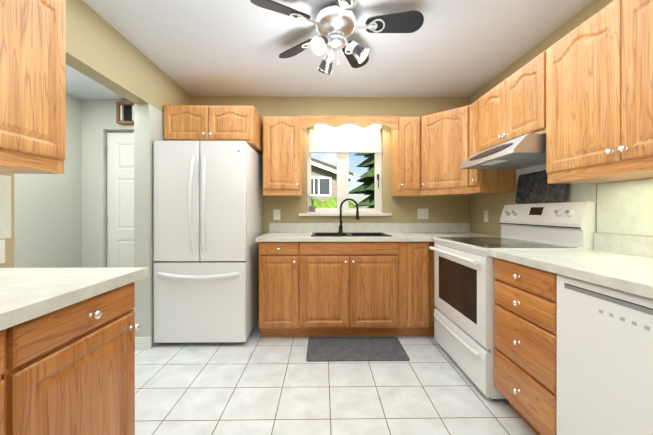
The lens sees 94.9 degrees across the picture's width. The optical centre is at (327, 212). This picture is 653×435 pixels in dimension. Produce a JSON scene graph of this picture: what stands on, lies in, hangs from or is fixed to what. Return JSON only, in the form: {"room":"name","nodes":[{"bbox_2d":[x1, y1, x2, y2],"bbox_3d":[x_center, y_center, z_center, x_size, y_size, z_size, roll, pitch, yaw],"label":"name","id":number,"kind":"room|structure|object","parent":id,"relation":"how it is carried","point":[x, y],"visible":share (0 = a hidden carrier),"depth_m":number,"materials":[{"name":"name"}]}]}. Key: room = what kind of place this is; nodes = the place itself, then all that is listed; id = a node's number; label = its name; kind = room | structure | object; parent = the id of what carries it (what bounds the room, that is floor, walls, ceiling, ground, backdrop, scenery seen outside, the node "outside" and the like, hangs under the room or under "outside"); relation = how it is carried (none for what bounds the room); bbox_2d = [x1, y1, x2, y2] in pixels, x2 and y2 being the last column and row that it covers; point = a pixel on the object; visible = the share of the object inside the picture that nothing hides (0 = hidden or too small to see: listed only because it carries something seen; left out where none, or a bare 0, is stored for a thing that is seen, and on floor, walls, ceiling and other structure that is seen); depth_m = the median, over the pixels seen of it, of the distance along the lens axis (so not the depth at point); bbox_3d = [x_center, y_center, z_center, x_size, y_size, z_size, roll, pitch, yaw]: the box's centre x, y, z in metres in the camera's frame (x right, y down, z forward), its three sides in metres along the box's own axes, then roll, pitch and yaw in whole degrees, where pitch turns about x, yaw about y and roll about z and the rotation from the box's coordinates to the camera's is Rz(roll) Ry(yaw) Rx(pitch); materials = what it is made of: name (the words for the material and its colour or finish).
{"room":"kitchen","nodes":[
{"label":"kitchen","id":0,"kind":"room"},
{"bbox_2d":[14,93,81,267],"bbox_3d":[-2.794,-0.068,1.069,0.120,2.400,4.620,0,0,-1],"label":"wall","id":1,"kind":"structure","parent":0,"point":[47,220],"depth_m":3.04,"materials":[{"name":"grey paint"}]},
{"bbox_2d":[0,0,190,345],"bbox_3d":[-1.513,-0.068,1.027,0.120,2.400,4.500,0,0,-1],"label":"wall","id":2,"kind":"structure","parent":0,"point":[165,89],"depth_m":2.47,"materials":[{"name":"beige paint"}]},
{"bbox_2d":[0,239,4,262],"bbox_3d":[-1.452,0.174,1.313,0.008,0.105,0.075,0,0,-1],"label":"outlet","id":3,"kind":"object","parent":2,"relation":"attached to","point":[2,251],"visible":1,"depth_m":1.34,"materials":[{"name":"white plastic"}]},
{"bbox_2d":[0,0,65,173],"bbox_3d":[-1.265,-0.563,0.420,0.351,0.790,1.780,0,0,-1],"label":"upper cabinet","id":4,"kind":"object","parent":2,"relation":"attached to","point":[32,86],"visible":1,"depth_m":1.16,"materials":[{"name":"brown wood"}]},
{"bbox_2d":[135,336,151,349],"bbox_3d":[-1.606,1.080,2.871,0.012,0.100,0.812,0,0,-1],"label":"baseboard","id":5,"kind":"structure","parent":2,"relation":"attached to","point":[143,343],"depth_m":2.47,"materials":[{"name":"white"}]},
{"bbox_2d":[82,100,133,267],"bbox_3d":[-2.658,-0.070,3.441,2.100,2.400,0.120,0,0,-1],"label":"wall","id":6,"kind":"structure","parent":0,"point":[99,123],"depth_m":3.38,"materials":[{"name":"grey paint"}]},
{"bbox_2d":[106,133,133,309],"bbox_3d":[-2.116,0.103,3.396,0.811,2.030,0.141,0,0,-1],"label":"hall door","id":7,"kind":"structure","parent":6,"relation":"in","point":[120,198],"depth_m":3.43,"materials":[{"name":"white"}]},
{"bbox_2d":[116,102,133,124],"bbox_3d":[-2.227,-1.108,3.354,0.220,0.235,0.060,0,0,-1],"label":"box","id":8,"kind":"object","parent":6,"relation":"attached to","point":[124,113],"visible":0.67,"depth_m":3.34,"materials":[{"name":"brown wood"}]},
{"bbox_2d":[191,96,468,234],"bbox_3d":[0.043,-0.070,3.380,3.300,2.400,0.160,0,0,-1],"label":"wall","id":9,"kind":"structure","parent":0,"point":[441,209],"depth_m":3.30,"materials":[{"name":"beige paint"}]},
{"bbox_2d":[163,105,262,154],"bbox_3d":[-1.072,-0.795,2.967,0.809,0.340,0.628,0,0,-1],"label":"upper cabinet","id":10,"kind":"object","parent":9,"relation":"attached to","point":[210,123],"visible":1,"depth_m":2.69,"materials":[{"name":"brown wood"}]},
{"bbox_2d":[273,209,279,219],"bbox_3d":[-0.550,0.025,3.286,0.075,0.115,0.008,0,0,-1],"label":"electrical outlet","id":11,"kind":"object","parent":9,"relation":"attached to","point":[276,214],"visible":1,"depth_m":3.29,"materials":[{"name":"white plastic"}]},
{"bbox_2d":[307,130,381,211],"bbox_3d":[0.196,-0.460,3.384,0.841,0.936,0.091,0,0,-1],"label":"window","id":12,"kind":"structure","parent":9,"relation":"in","point":[342,176],"depth_m":3.38,"materials":[{"name":"white plastic"},{"name":"clear glass"}]},
{"bbox_2d":[309,129,379,152],"bbox_3d":[0.196,-0.799,3.349,0.785,0.257,0.041,0,0,-1],"label":"window shade","id":13,"kind":"object","parent":12,"relation":"attached to","point":[344,141],"visible":0.93,"depth_m":3.33,"materials":[{"name":"white fabric"}]},
{"bbox_2d":[299,212,391,215],"bbox_3d":[0.197,0.019,3.318,1.015,0.042,0.122,0,0,-1],"label":"window sill","id":14,"kind":"structure","parent":9,"relation":"attached to","point":[344,214],"depth_m":3.26,"materials":[{"name":"white wood"}]},
{"bbox_2d":[305,193,315,211],"bbox_3d":[-0.183,-0.114,3.312,0.158,0.221,0.112,0,0,-1],"label":"plant pot","id":15,"kind":"object","parent":14,"relation":"on","point":[312,208],"visible":0.98,"depth_m":3.31,"materials":[{"name":"grey ceramic"}]},
{"bbox_2d":[263,105,502,196],"bbox_3d":[0.468,-0.565,2.984,2.218,0.790,0.639,0,0,-1],"label":"upper cabinet","id":16,"kind":"object","parent":9,"relation":"attached to","point":[429,155],"visible":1,"depth_m":2.97,"materials":[{"name":"brown wood"}]},
{"bbox_2d":[418,209,428,218],"bbox_3d":[1.059,0.015,3.309,0.120,0.115,0.008,0,0,-1],"label":"light switch","id":17,"kind":"object","parent":9,"relation":"attached to","point":[423,213],"visible":1,"depth_m":3.31,"materials":[{"name":"white plastic"}]},
{"bbox_2d":[66,0,593,99],"bbox_3d":[-0.965,-1.328,1.134,5.420,0.120,4.900,0,0,-1],"label":"ceiling","id":18,"kind":"structure","parent":0,"point":[458,48],"depth_m":2.28,"materials":[{"name":"paint"}]},
{"bbox_2d":[250,0,423,74],"bbox_3d":[0.080,-1.101,1.879,1.020,0.335,1.025,0,0,-1],"label":"ceiling fan","id":19,"kind":"object","parent":18,"relation":"hanging from","point":[336,26],"visible":1,"depth_m":1.84,"materials":[{"name":"silver metal"}]},
{"bbox_2d":[132,310,536,434],"bbox_3d":[-0.965,1.192,1.136,5.420,0.120,4.900,0,0,-1],"label":"floor","id":20,"kind":"structure","parent":0,"point":[255,383],"depth_m":1.86,"materials":[{"name":"tile"}]},
{"bbox_2d":[0,282,139,434],"bbox_3d":[-1.065,0.695,0.170,0.747,0.875,1.972,0,0,-1],"label":"base cabinet","id":21,"kind":"object","parent":20,"relation":"on","point":[68,370],"visible":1,"depth_m":0.87,"materials":[{"name":"brown wood"}]},
{"bbox_2d":[0,267,147,330],"bbox_3d":[-1.070,0.189,0.137,0.738,0.136,2.106,0,0,-1],"label":"countertop","id":22,"kind":"structure","parent":21,"relation":"on","point":[26,294],"depth_m":0.90,"materials":[{"name":"white stone"}]},
{"bbox_2d":[153,141,261,342],"bbox_3d":[-1.079,0.265,2.853,0.776,1.730,0.802,0,0,-1],"label":"fridge","id":23,"kind":"object","parent":20,"relation":"on","point":[207,213],"visible":1,"depth_m":2.52,"materials":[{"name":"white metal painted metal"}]},
{"bbox_2d":[259,242,437,336],"bbox_3d":[0.485,0.693,2.955,2.185,0.875,0.698,0,0,-1],"label":"base cabinet","id":24,"kind":"object","parent":20,"relation":"on","point":[337,289],"visible":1,"depth_m":2.64,"materials":[{"name":"brown wood"}]},
{"bbox_2d":[256,223,500,241],"bbox_3d":[0.476,0.186,2.959,2.203,0.136,0.690,0,0,-1],"label":"countertop","id":25,"kind":"structure","parent":24,"relation":"on","point":[398,232],"depth_m":3.27,"materials":[{"name":"white stone"}]},
{"bbox_2d":[338,198,358,232],"bbox_3d":[0.220,0.032,3.099,0.212,0.356,0.112,0,0,-1],"label":"faucet","id":26,"kind":"object","parent":25,"relation":"on","point":[341,221],"visible":1,"depth_m":3.09,"materials":[{"name":"black"}]},
{"bbox_2d":[311,232,391,236],"bbox_3d":[0.220,0.305,2.934,0.738,0.190,0.462,0,0,-1],"label":"sink","id":27,"kind":"object","parent":25,"relation":"in","point":[335,234],"visible":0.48,"depth_m":3.10,"materials":[{"name":"black metal"}]},
{"bbox_2d":[306,336,409,361],"bbox_3d":[0.234,1.125,2.488,0.795,0.008,0.430,0,0,-1],"label":"floor mat","id":28,"kind":"object","parent":20,"relation":"on","point":[333,349],"visible":0.94,"depth_m":2.45,"materials":[{"name":"grey fabric"}]},
{"bbox_2d":[429,202,594,400],"bbox_3d":[1.228,0.533,2.181,0.712,1.195,0.827,0,0,-1],"label":"stove","id":29,"kind":"object","parent":20,"relation":"on","point":[464,279],"visible":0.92,"depth_m":1.99,"materials":[{"name":"white metal"}]},
{"bbox_2d":[515,170,568,203],"bbox_3d":[1.564,-0.186,2.206,0.038,0.239,0.510,0,0,-1],"label":"board","id":30,"kind":"object","parent":29,"relation":"on","point":[534,187],"visible":0.71,"depth_m":2.21,"materials":[{"name":"stone"}]},
{"bbox_2d":[494,258,558,434],"bbox_3d":[1.286,0.695,0.523,0.653,0.875,2.480,0,0,-1],"label":"base cabinet","id":31,"kind":"object","parent":20,"relation":"on","point":[525,342],"visible":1,"depth_m":1.47,"materials":[{"name":"brown wood"}]},
{"bbox_2d":[489,233,652,298],"bbox_3d":[1.292,0.189,0.442,0.643,0.136,2.650,0,0,-1],"label":"countertop","id":32,"kind":"structure","parent":31,"relation":"on","point":[622,262],"depth_m":1.37,"materials":[{"name":"white stone"}]},
{"bbox_2d":[557,274,652,434],"bbox_3d":[1.291,0.697,0.984,0.626,0.870,0.596,0,0,-1],"label":"dishwasher","id":33,"kind":"object","parent":20,"relation":"on","point":[604,360],"visible":0.94,"depth_m":1.06,"materials":[{"name":"white plastic"},{"name":"grey plastic"}]},
{"bbox_2d":[469,0,652,236],"bbox_3d":[1.666,-0.068,1.072,0.120,2.400,4.500,0,0,-1],"label":"wall","id":34,"kind":"structure","parent":0,"point":[493,204],"depth_m":2.69,"materials":[{"name":"beige paint"}]},
{"bbox_2d":[484,210,487,221],"bbox_3d":[1.574,0.038,2.971,0.008,0.115,0.075,0,0,-1],"label":"outlet","id":35,"kind":"object","parent":34,"relation":"attached to","point":[485,215],"visible":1,"depth_m":2.97,"materials":[{"name":"white plastic"}]},
{"bbox_2d":[469,0,652,192],"bbox_3d":[1.423,-0.564,1.327,0.351,0.790,2.700,0,0,-1],"label":"upper cabinet","id":36,"kind":"object","parent":34,"relation":"attached to","point":[580,96],"visible":1,"depth_m":1.49,"materials":[{"name":"brown wood"}]},
{"bbox_2d":[460,134,545,168],"bbox_3d":[1.344,-0.408,2.129,0.486,0.118,0.698,0,0,-1],"label":"range hood","id":37,"kind":"object","parent":36,"relation":"attached to","point":[525,151],"visible":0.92,"depth_m":1.98,"materials":[{"name":"silver metal"}]},
{"label":"outside","id":38,"kind":"structure","parent":0,"visible":0},
{"bbox_3d":[-0.411,1.754,31.729,80.000,0.100,56.538,0,0,-1],"label":"ground","id":39,"kind":"structure","parent":38,"visible":0},
{"bbox_2d":[311,158,352,201],"bbox_3d":[-3.686,-0.994,19.437,9.800,5.418,9.820,0,0,-1],"label":"house","id":40,"kind":"structure","parent":39,"relation":"on","point":[323,181],"depth_m":14.95,"materials":[{"name":"grey"}]},
{"bbox_2d":[311,197,355,207],"bbox_3d":[-1.108,0.663,7.588,4.168,2.125,1.404,0,0,-1],"label":"hedge","id":41,"kind":"object","parent":39,"relation":"on","point":[330,203],"visible":0.02,"depth_m":7.37,"materials":[{"name":"green plant"}]},
{"bbox_2d":[349,153,373,207],"bbox_3d":[2.412,-2.914,10.248,4.605,9.276,4.586,0,0,-1],"label":"conifer tree","id":42,"kind":"object","parent":39,"relation":"on","point":[366,179],"visible":0.04,"depth_m":10.54,"materials":[{"name":"green plant"}]}
]}

